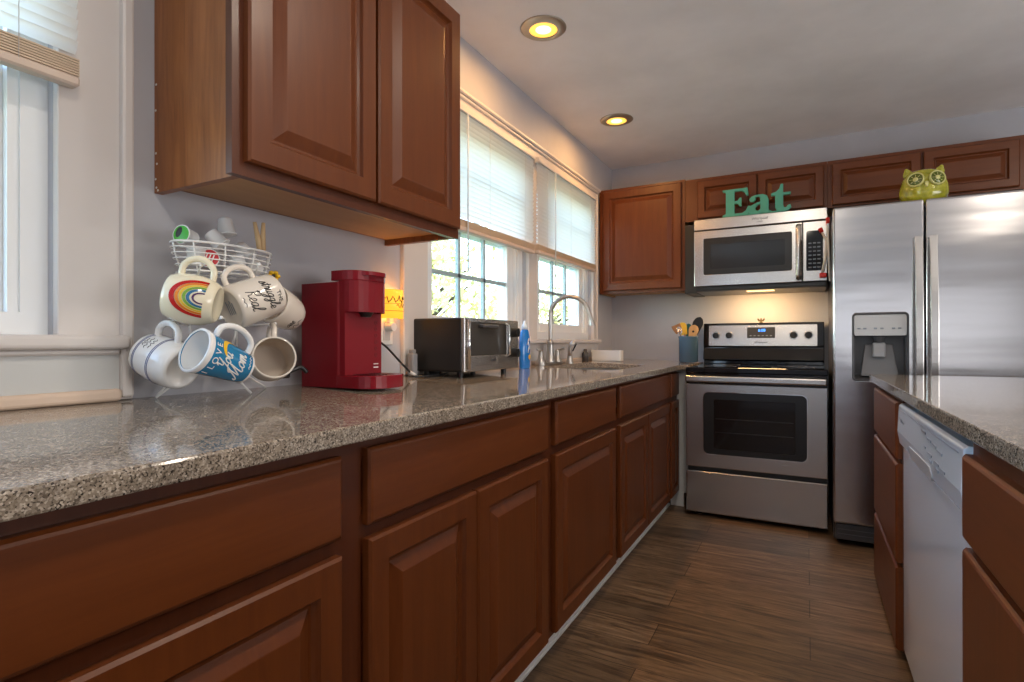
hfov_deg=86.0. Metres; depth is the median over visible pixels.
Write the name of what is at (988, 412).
countertop
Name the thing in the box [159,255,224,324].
mug
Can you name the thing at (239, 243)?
pod
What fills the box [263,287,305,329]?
mug
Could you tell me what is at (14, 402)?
trim
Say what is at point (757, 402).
electric range
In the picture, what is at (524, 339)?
dish soap bottle
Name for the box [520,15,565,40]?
recessed light
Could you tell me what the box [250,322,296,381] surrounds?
mug
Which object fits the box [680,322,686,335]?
spatula
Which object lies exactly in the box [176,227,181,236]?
print
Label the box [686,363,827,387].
cooktop
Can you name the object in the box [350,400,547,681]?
base cabinet
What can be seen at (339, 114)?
upper cabinet
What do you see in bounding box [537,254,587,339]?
window
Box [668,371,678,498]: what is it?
base cabinet
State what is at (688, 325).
spatula
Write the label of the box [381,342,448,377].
power cord
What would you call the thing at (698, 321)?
serving spoon
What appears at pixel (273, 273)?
flower ornament
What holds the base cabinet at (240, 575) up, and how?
on the floor
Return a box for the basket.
[169,239,271,279]
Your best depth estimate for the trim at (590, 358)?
3.41 m
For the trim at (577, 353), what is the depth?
3.38 m
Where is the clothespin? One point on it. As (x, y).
(260, 238)
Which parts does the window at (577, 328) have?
sash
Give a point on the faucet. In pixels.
(550, 359)
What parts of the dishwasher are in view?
control panel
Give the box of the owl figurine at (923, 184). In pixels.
[899,165,948,201]
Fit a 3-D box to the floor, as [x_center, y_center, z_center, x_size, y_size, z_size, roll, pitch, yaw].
[1.128,1.100,0.440,4.550,0.080,6.720,0,0,28]
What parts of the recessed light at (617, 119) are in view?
bulb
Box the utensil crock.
[678,336,698,361]
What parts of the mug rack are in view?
leg, leg, leg, leg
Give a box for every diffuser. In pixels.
[529,23,556,37]
[607,118,626,124]
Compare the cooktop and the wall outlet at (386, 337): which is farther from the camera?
the cooktop
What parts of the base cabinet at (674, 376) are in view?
frame, drawer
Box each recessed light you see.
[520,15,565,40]
[600,113,632,126]
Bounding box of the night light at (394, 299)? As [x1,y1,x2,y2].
[381,289,403,331]
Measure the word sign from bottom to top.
0.177 m
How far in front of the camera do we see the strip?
3.54 m
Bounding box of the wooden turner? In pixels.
[672,323,681,335]
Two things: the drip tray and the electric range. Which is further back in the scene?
the electric range
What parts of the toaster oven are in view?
corner trim, door glass, frame, handle, knob, knob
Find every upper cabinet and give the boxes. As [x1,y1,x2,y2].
[154,0,459,245]
[600,180,686,297]
[685,161,826,224]
[827,135,1023,216]
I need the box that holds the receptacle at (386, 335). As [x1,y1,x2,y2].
[383,331,389,339]
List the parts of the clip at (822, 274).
arm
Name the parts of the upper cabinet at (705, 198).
door, door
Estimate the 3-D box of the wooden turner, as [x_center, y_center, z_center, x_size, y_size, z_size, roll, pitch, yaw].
[1.182,0.001,3.820,0.143,0.251,0.019,0,0,26]
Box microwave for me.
[685,207,826,296]
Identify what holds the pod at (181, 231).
in the mug rack
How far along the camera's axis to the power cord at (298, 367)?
1.53 m
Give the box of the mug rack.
[155,239,276,397]
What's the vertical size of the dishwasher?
0.865 m
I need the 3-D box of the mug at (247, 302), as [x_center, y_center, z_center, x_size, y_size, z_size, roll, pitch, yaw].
[-0.612,-0.103,1.295,0.106,0.152,0.144,0,0,33]
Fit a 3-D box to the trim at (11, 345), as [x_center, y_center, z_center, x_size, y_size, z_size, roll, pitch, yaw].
[-1.128,0.008,0.732,0.091,0.042,1.103,0,0,28]
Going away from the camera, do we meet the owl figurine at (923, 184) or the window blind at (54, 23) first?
the window blind at (54, 23)
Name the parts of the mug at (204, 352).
handle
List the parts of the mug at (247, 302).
handle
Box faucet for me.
[535,295,594,365]
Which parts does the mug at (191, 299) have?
handle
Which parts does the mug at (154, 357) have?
handle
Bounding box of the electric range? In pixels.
[685,322,827,529]
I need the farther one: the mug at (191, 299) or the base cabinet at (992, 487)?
the mug at (191, 299)
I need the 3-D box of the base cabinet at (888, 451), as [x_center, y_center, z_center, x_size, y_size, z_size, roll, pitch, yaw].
[1.846,0.620,1.916,0.918,0.882,0.684,0,0,28]
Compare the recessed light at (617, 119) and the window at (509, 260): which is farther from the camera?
the recessed light at (617, 119)
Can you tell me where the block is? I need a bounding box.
[408,349,416,375]
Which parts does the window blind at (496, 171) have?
rail, head rail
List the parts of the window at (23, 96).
sash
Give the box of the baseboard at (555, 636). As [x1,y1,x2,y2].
[515,502,669,681]
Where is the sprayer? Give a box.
[566,340,576,362]
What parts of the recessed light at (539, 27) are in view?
bulb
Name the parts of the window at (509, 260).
sash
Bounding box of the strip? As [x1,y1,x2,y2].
[671,370,687,506]
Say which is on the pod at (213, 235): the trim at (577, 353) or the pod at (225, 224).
the pod at (225, 224)
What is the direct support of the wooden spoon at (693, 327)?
in the utensil crock
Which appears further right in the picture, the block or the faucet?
the faucet
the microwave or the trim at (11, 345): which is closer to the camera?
the trim at (11, 345)
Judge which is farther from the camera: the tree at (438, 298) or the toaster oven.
the tree at (438, 298)
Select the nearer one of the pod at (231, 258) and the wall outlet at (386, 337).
the pod at (231, 258)
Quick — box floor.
[523,493,913,681]
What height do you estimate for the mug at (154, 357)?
0.150 m
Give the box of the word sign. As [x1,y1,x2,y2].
[723,184,790,216]
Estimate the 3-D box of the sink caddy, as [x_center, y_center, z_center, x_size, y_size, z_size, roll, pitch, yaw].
[0.650,0.098,3.737,0.205,0.074,0.080,0,0,28]
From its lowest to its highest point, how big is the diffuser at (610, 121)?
0.005 m
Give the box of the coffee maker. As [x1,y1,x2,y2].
[302,270,402,388]
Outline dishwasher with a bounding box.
[897,403,972,681]
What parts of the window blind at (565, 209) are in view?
rail, head rail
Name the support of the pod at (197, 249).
in the mug rack
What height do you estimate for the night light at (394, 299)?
0.150 m
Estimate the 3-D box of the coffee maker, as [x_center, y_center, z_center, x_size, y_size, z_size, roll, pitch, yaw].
[-0.453,-0.033,1.600,0.280,0.328,0.164,0,0,28]
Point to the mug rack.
(235, 336)
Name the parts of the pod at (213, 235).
lid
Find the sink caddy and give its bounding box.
[591,350,622,360]
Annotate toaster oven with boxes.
[414,317,519,376]
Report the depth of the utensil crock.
3.76 m
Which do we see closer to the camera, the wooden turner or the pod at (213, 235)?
the pod at (213, 235)
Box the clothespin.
[253,222,265,250]
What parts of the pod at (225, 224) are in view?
lid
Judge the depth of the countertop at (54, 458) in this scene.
0.94 m
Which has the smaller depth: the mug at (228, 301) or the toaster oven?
the mug at (228, 301)
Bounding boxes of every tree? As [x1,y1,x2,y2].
[432,225,497,319]
[491,268,568,324]
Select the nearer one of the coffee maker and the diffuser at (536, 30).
the coffee maker
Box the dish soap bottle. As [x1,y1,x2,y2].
[519,321,530,368]
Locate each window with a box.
[0,26,47,333]
[428,223,521,338]
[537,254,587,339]
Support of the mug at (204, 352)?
hanging from the mug rack
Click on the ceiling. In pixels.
(695, 78)
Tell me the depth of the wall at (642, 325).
3.82 m
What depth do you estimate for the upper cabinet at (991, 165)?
3.07 m
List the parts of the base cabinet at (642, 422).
door, drawer, door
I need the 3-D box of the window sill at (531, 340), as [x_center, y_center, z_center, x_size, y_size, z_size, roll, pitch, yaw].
[0.123,0.002,3.060,0.097,0.023,2.008,0,0,28]
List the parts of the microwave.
door, handle, control panel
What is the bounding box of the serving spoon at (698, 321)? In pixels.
[692,317,702,334]
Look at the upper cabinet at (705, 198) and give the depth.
3.50 m
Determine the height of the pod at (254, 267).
0.052 m
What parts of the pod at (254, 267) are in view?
lid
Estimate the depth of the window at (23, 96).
1.08 m
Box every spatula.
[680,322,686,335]
[686,324,691,335]
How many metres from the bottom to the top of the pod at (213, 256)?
0.044 m
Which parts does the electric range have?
knob, knob, window trim, handle, storage drawer, oven door, control panel, knob, knob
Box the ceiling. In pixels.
[445,0,1023,169]
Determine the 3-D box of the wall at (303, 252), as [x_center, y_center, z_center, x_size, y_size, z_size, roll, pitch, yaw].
[-0.841,-0.139,1.428,0.150,2.406,6.600,0,0,28]
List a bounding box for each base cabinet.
[0,444,349,681]
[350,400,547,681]
[547,385,615,638]
[614,373,669,560]
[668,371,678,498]
[874,387,905,652]
[962,442,1023,681]
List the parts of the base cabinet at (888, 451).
drawer, drawer, drawer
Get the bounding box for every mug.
[128,320,197,388]
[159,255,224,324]
[178,323,254,382]
[220,264,286,327]
[225,301,235,314]
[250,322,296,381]
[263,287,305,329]
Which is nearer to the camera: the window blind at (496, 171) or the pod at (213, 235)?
the pod at (213, 235)
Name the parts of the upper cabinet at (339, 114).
panel, door, door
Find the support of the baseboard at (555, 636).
on the floor
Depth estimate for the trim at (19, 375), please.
1.10 m
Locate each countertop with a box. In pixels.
[0,358,702,522]
[869,374,1023,471]
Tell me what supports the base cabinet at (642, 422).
on the floor
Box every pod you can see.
[172,225,198,244]
[185,247,206,265]
[204,249,219,266]
[205,229,229,250]
[218,217,236,236]
[229,254,245,271]
[234,242,255,258]
[245,254,263,274]
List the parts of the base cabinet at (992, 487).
drawer, door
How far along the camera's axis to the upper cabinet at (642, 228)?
3.84 m
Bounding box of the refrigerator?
[828,189,1023,543]
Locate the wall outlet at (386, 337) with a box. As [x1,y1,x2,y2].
[381,318,392,344]
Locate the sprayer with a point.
(571, 344)
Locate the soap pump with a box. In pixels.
[582,349,588,360]
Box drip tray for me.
[337,372,402,388]
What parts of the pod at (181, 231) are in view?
lid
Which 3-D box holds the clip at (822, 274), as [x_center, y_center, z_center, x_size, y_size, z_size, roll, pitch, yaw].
[1.835,-0.523,3.244,0.052,0.297,0.024,0,0,28]
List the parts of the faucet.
handle, plate, spout, handle, spout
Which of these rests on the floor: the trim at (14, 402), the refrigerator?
the refrigerator
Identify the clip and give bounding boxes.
[818,227,826,277]
[826,217,830,280]
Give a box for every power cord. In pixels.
[284,365,308,377]
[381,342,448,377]
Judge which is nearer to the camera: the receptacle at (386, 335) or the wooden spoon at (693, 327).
the receptacle at (386, 335)
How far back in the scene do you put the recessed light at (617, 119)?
3.31 m
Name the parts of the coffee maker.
water tank, lid, lid handle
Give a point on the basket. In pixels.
(225, 253)
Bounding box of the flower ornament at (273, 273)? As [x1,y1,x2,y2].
[269,271,280,279]
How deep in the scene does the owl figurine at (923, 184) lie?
2.74 m
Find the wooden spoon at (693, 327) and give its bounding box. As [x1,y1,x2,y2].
[688,325,698,335]
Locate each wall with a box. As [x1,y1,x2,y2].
[48,0,611,397]
[612,107,1023,502]
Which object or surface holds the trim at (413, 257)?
attached to the wall at (303, 252)
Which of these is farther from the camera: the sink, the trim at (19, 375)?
the sink
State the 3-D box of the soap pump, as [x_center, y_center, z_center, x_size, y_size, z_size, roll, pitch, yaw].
[0.489,0.092,3.665,0.044,0.080,0.043,0,0,28]
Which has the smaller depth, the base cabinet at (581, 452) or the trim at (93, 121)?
the trim at (93, 121)
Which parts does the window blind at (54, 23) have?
lift cord, rail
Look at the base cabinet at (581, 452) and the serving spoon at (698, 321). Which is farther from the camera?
the serving spoon at (698, 321)
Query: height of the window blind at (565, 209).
0.712 m
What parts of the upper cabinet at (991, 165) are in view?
door, door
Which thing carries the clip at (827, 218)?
hanging from the microwave
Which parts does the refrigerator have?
freezer door, paddle plate, lever, dispenser frame, dispenser panel, handle, handle, fridge door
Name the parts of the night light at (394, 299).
lamp shade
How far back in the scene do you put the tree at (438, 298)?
10.02 m
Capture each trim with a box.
[0,334,130,356]
[0,354,118,395]
[0,388,121,410]
[53,0,133,399]
[400,87,600,375]
[441,357,591,372]
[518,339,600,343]
[518,343,592,361]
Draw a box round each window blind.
[0,0,79,88]
[458,103,535,271]
[535,157,596,289]
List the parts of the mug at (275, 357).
handle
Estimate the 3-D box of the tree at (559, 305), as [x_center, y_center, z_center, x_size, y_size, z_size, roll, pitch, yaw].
[1.253,-0.199,16.515,3.751,3.988,5.185,0,0,28]
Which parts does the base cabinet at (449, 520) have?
door, drawer, door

